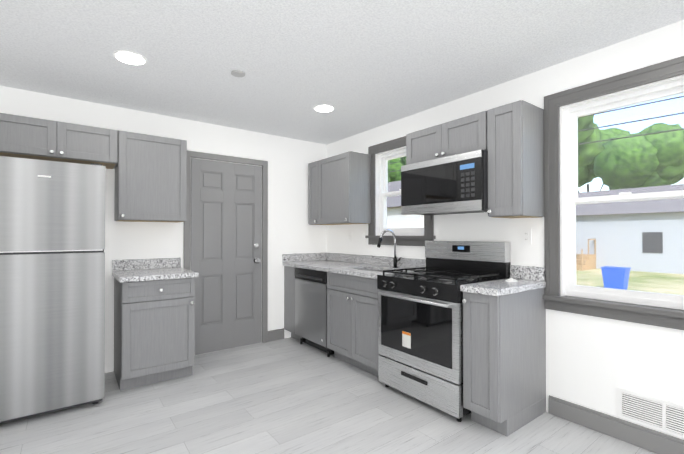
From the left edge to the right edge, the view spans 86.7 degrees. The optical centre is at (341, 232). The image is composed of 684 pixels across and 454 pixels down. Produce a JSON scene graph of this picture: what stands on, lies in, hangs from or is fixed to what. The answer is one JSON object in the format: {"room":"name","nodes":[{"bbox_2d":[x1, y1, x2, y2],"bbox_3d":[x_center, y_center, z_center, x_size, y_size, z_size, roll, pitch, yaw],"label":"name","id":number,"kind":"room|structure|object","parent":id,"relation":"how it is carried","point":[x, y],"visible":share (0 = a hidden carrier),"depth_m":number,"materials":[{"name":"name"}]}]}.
{"room":"kitchen","nodes":[
{"label":"kitchen","id":0,"kind":"room"},
{"bbox_2d":[0,86,326,372],"bbox_3d":[-1.551,0.061,3.813,3.580,2.420,0.160,0,-1,-37],"label":"wall","id":1,"kind":"structure","parent":0,"point":[288,159],"depth_m":3.72,"materials":[{"name":"white paint"}]},
{"bbox_2d":[0,113,117,168],"bbox_3d":[-2.302,-0.721,2.929,0.810,0.289,0.355,0,-1,-37],"label":"upper cabinet","id":2,"kind":"object","parent":1,"relation":"attached to","point":[34,138],"visible":1,"depth_m":2.82,"materials":[{"name":"grey wood"}]},
{"bbox_2d":[114,130,186,222],"bbox_3d":[-1.756,-0.481,3.338,0.550,0.764,0.355,0,-1,-37],"label":"upper cabinet","id":3,"kind":"object","parent":1,"relation":"attached to","point":[150,183],"visible":1,"depth_m":3.21,"materials":[{"name":"grey wood"}]},
{"bbox_2d":[183,150,267,342],"bbox_3d":[-1.233,0.222,3.930,0.915,2.100,0.028,0,-1,-37],"label":"door frame","id":4,"kind":"structure","parent":1,"relation":"attached to","point":[187,223],"depth_m":4.16,"materials":[{"name":"grey paint"}]},
{"bbox_2d":[191,158,261,354],"bbox_3d":[-1.217,0.253,3.909,0.775,2.022,0.081,0,-1,-37],"label":"door","id":5,"kind":"structure","parent":1,"relation":"in","point":[226,231],"depth_m":3.92,"materials":[{"name":"grey paint"}]},
{"bbox_2d":[268,328,283,341],"bbox_3d":[-1.156,1.210,3.989,1.163,0.125,0.014,0,-1,-37],"label":"baseboard","id":6,"kind":"structure","parent":1,"relation":"attached to","point":[276,334],"depth_m":4.27,"materials":[{"name":"grey paint"}]},
{"bbox_2d":[0,337,655,453],"bbox_3d":[0.178,1.303,1.506,3.580,0.100,5.910,0,-1,-37],"label":"floor","id":7,"kind":"structure","parent":0,"point":[290,395],"depth_m":2.41,"materials":[{"name":"grey laminate"}]},
{"bbox_2d":[0,156,105,423],"bbox_3d":[-2.241,0.384,2.690,0.760,1.757,0.701,0,-1,-37],"label":"refrigerator","id":8,"kind":"object","parent":7,"relation":"on","point":[52,287],"visible":1,"depth_m":2.45,"materials":[{"name":"silver metal"}]},
{"bbox_2d":[114,278,194,390],"bbox_3d":[-1.667,0.829,3.210,0.550,0.875,0.650,0,-1,-37],"label":"base cabinet","id":9,"kind":"object","parent":7,"relation":"on","point":[154,331],"visible":0.98,"depth_m":2.98,"materials":[{"name":"grey wood"}]},
{"bbox_2d":[112,257,198,282],"bbox_3d":[-1.668,0.321,3.216,0.587,0.140,0.645,0,-1,-37],"label":"countertop","id":10,"kind":"structure","parent":9,"relation":"on","point":[129,270],"depth_m":3.30,"materials":[{"name":"stone"}]},
{"bbox_2d":[284,266,301,340],"bbox_3d":[-0.367,0.838,4.425,0.620,0.875,0.271,0,-1,-37],"label":"cabinet filler","id":11,"kind":"object","parent":7,"relation":"on","point":[289,299],"visible":0.27,"depth_m":4.24,"materials":[{"name":"grey wood"}]},
{"bbox_2d":[295,268,333,356],"bbox_3d":[-0.111,0.839,4.055,0.606,0.868,0.621,0,-1,-37],"label":"dishwasher","id":12,"kind":"object","parent":7,"relation":"on","point":[311,288],"visible":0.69,"depth_m":3.85,"materials":[{"name":"silver metal"}]},
{"bbox_2d":[327,270,382,376],"bbox_3d":[0.320,0.831,3.487,0.650,0.875,0.796,0,-1,-37],"label":"base cabinet","id":13,"kind":"object","parent":7,"relation":"on","point":[352,320],"visible":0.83,"depth_m":3.29,"materials":[{"name":"grey wood"}]},
{"bbox_2d":[282,252,425,278],"bbox_3d":[0.052,0.326,3.852,0.645,0.140,1.696,0,-1,-37],"label":"countertop","id":14,"kind":"structure","parent":13,"relation":"on","point":[351,264],"depth_m":3.89,"materials":[{"name":"stone"}]},
{"bbox_2d":[377,229,400,267],"bbox_3d":[0.466,0.161,3.539,0.270,0.382,0.115,0,-1,-37],"label":"faucet","id":15,"kind":"object","parent":14,"relation":"on","point":[395,260],"visible":1,"depth_m":3.60,"materials":[{"name":"silver metal"}]},
{"bbox_2d":[377,241,510,421],"bbox_3d":[0.768,0.669,2.843,0.711,1.190,0.766,0,-1,-37],"label":"range","id":16,"kind":"object","parent":7,"relation":"on","point":[420,334],"visible":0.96,"depth_m":2.68,"materials":[{"name":"silver metal"}]},
{"bbox_2d":[462,288,545,435],"bbox_3d":[1.100,0.823,2.451,0.650,0.875,0.250,0,-1,-37],"label":"base cabinet","id":17,"kind":"object","parent":7,"relation":"on","point":[504,364],"visible":1,"depth_m":2.31,"materials":[{"name":"grey wood"}]},
{"bbox_2d":[460,265,545,295],"bbox_3d":[1.105,0.315,2.452,0.645,0.140,0.260,0,-1,-37],"label":"countertop","id":18,"kind":"structure","parent":17,"relation":"on","point":[528,278],"depth_m":2.44,"materials":[{"name":"stone"}]},
{"bbox_2d":[0,0,683,144],"bbox_3d":[0.178,-1.226,1.525,3.580,0.120,5.910,0,-1,-37],"label":"ceiling","id":19,"kind":"structure","parent":0,"point":[360,66],"depth_m":2.31,"materials":[{"name":"white paint"}]},
{"bbox_2d":[113,50,146,64],"bbox_3d":[-1.405,-1.154,2.405,0.196,0.009,0.196,0,-1,-37],"label":"recessed light","id":20,"kind":"object","parent":19,"relation":"in","point":[129,57],"visible":1,"depth_m":2.38,"materials":[{"name":"white plastic"}]},
{"bbox_2d":[231,70,244,76],"bbox_3d":[-0.755,-1.150,2.631,0.100,0.014,0.100,0,-1,-37],"label":"smoke detector","id":21,"kind":"object","parent":19,"relation":"attached to","point":[237,73],"visible":1,"depth_m":2.61,"materials":[{"name":"grey plastic"}]},
{"bbox_2d":[314,104,334,111],"bbox_3d":[-0.166,-1.147,3.362,0.196,0.009,0.196,0,-1,-37],"label":"recessed light","id":22,"kind":"object","parent":19,"relation":"in","point":[324,108],"visible":0.98,"depth_m":3.35,"materials":[{"name":"white plastic"}]},
{"bbox_2d":[327,20,683,439],"bbox_3d":[1.544,0.051,2.543,0.160,2.420,5.590,0,-1,-37],"label":"wall","id":23,"kind":"structure","parent":0,"point":[593,363],"depth_m":2.42,"materials":[{"name":"white paint"}]},
{"bbox_2d":[308,161,320,224],"bbox_3d":[-0.236,-0.472,4.482,0.355,0.764,0.228,0,-1,-37],"label":"upper cabinet","id":24,"kind":"object","parent":23,"relation":"attached to","point":[312,193],"visible":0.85,"depth_m":4.40,"materials":[{"name":"grey wood"}]},
{"bbox_2d":[318,151,370,224],"bbox_3d":[0.014,-0.474,4.149,0.355,0.764,0.600,0,-1,-37],"label":"upper cabinet","id":25,"kind":"object","parent":23,"relation":"attached to","point":[344,188],"visible":0.96,"depth_m":3.96,"materials":[{"name":"grey wood"}]},
{"bbox_2d":[360,232,363,241],"bbox_3d":[0.227,0.053,4.149,0.012,0.115,0.070,0,-1,-37],"label":"switch plate","id":26,"kind":"object","parent":23,"relation":"attached to","point":[361,236],"visible":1,"depth_m":4.14,"materials":[{"name":"white plastic"}]},
{"bbox_2d":[365,136,435,245],"bbox_3d":[0.622,-0.410,3.730,0.210,1.090,0.930,0,-1,-37],"label":"window","id":27,"kind":"structure","parent":23,"relation":"in","point":[383,193],"depth_m":3.91,"materials":[{"name":"white plastic"}]},
{"bbox_2d":[406,111,487,164],"bbox_3d":[0.909,-0.721,2.963,0.355,0.289,0.765,0,-1,-37],"label":"upper cabinet","id":28,"kind":"object","parent":23,"relation":"attached to","point":[465,134],"visible":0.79,"depth_m":2.83,"materials":[{"name":"grey wood"}]},
{"bbox_2d":[401,149,487,214],"bbox_3d":[0.896,-0.362,2.947,0.390,0.425,0.766,0,-1,-37],"label":"over-the-range microwave","id":29,"kind":"object","parent":28,"relation":"attached to","point":[456,184],"visible":0.94,"depth_m":2.76,"materials":[{"name":"silver metal"}]},
{"bbox_2d":[487,100,543,218],"bbox_3d":[1.216,-0.487,2.552,0.355,0.764,0.245,0,-1,-37],"label":"upper cabinet","id":30,"kind":"object","parent":23,"relation":"attached to","point":[515,136],"visible":0.98,"depth_m":2.46,"materials":[{"name":"grey wood"}]},
{"bbox_2d":[521,229,531,243],"bbox_3d":[1.352,0.032,2.655,0.008,0.115,0.070,0,-1,-37],"label":"electrical outlet plate","id":31,"kind":"object","parent":23,"relation":"attached to","point":[526,234],"visible":1,"depth_m":2.65,"materials":[{"name":"white plastic"}]},
{"bbox_2d":[543,56,683,329],"bbox_3d":[1.748,-0.211,2.233,0.210,1.490,0.930,0,-1,-37],"label":"window","id":32,"kind":"structure","parent":23,"relation":"in","point":[570,114],"depth_m":2.35,"materials":[{"name":"white plastic"}]},
{"bbox_2d":[548,395,683,453],"bbox_3d":[2.296,1.190,1.387,0.014,0.125,2.848,0,-1,-37],"label":"baseboard","id":33,"kind":"structure","parent":23,"relation":"attached to","point":[654,441],"depth_m":2.20,"materials":[{"name":"grey paint"}]},
{"bbox_2d":[618,387,683,438],"bbox_3d":[1.812,1.035,2.037,0.008,0.180,0.430,0,-1,-37],"label":"air vent","id":34,"kind":"object","parent":23,"relation":"in","point":[664,416],"visible":1,"depth_m":2.08,"materials":[{"name":"white plastic"}]},
{"label":"outside","id":35,"kind":"structure","parent":0,"visible":0},
{"bbox_2d":[576,269,683,294],"bbox_3d":[28.166,2.545,39.829,86.640,0.200,110.000,0,-1,-37],"label":"lawn","id":36,"kind":"structure","parent":35,"point":[652,278],"depth_m":16.66,"materials":[{"name":"plant"}]},
{"bbox_2d":[388,158,403,181],"bbox_3d":[6.172,-3.131,34.279,7.044,10.952,7.135,0,-1,-37],"label":"tree","id":37,"kind":"object","parent":36,"relation":"on","point":[396,175],"depth_m":31.98,"materials":[{"name":"green plant"}]},
{"bbox_2d":[400,157,405,164],"bbox_3d":[2.954,-0.773,11.457,2.109,5.892,2.413,0,-1,-37],"label":"tree","id":38,"kind":"object","parent":36,"relation":"on","point":[402,161],"depth_m":11.55,"materials":[{"name":"green plant"}]},
{"bbox_2d":[387,180,423,228],"bbox_3d":[2.827,-0.486,22.666,8.600,5.600,9.800,0,-1,-37],"label":"house","id":39,"kind":"structure","parent":36,"relation":"on","point":[417,222],"depth_m":19.11,"materials":[{"name":"white"}]},
{"bbox_2d":[578,115,604,168],"bbox_3d":[10.264,-2.292,17.772,4.866,9.023,4.221,0,-1,-37],"label":"tree","id":40,"kind":"object","parent":36,"relation":"on","point":[592,149],"depth_m":16.69,"materials":[{"name":"green plant"}]},
{"bbox_2d":[578,128,629,192],"bbox_3d":[29.062,-4.896,43.371,7.884,14.618,9.936,0,-1,-37],"label":"tree","id":41,"kind":"object","parent":36,"relation":"on","point":[611,132],"depth_m":41.47,"materials":[{"name":"green plant"}]},
{"bbox_2d":[601,266,630,289],"bbox_3d":[10.520,1.796,13.920,0.660,0.897,0.780,0,-1,-37],"label":"bin","id":42,"kind":"object","parent":36,"relation":"on","point":[625,275],"depth_m":13.73,"materials":[{"name":"blue plastic"}]},
{"bbox_2d":[576,184,683,273],"bbox_3d":[20.727,-0.383,22.992,11.600,5.400,18.800,0,-1,-37],"label":"house","id":43,"kind":"structure","parent":36,"relation":"on","point":[636,231],"depth_m":21.79,"materials":[{"name":"white paint"}]},
{"bbox_2d":[593,123,683,189],"bbox_3d":[28.301,-3.732,33.727,8.510,12.145,6.955,0,-1,-37],"label":"tree","id":44,"kind":"object","parent":36,"relation":"on","point":[657,177],"depth_m":31.94,"materials":[{"name":"green plant"}]},
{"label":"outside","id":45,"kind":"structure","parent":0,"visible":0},
{"bbox_2d":[388,96,683,171],"bbox_3d":[7.814,-3.965,12.241,0.636,2.438,70.302,0,-1,-37],"label":"power lines","id":46,"kind":"structure","parent":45,"point":[622,123],"depth_m":10.97,"materials":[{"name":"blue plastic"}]}
]}

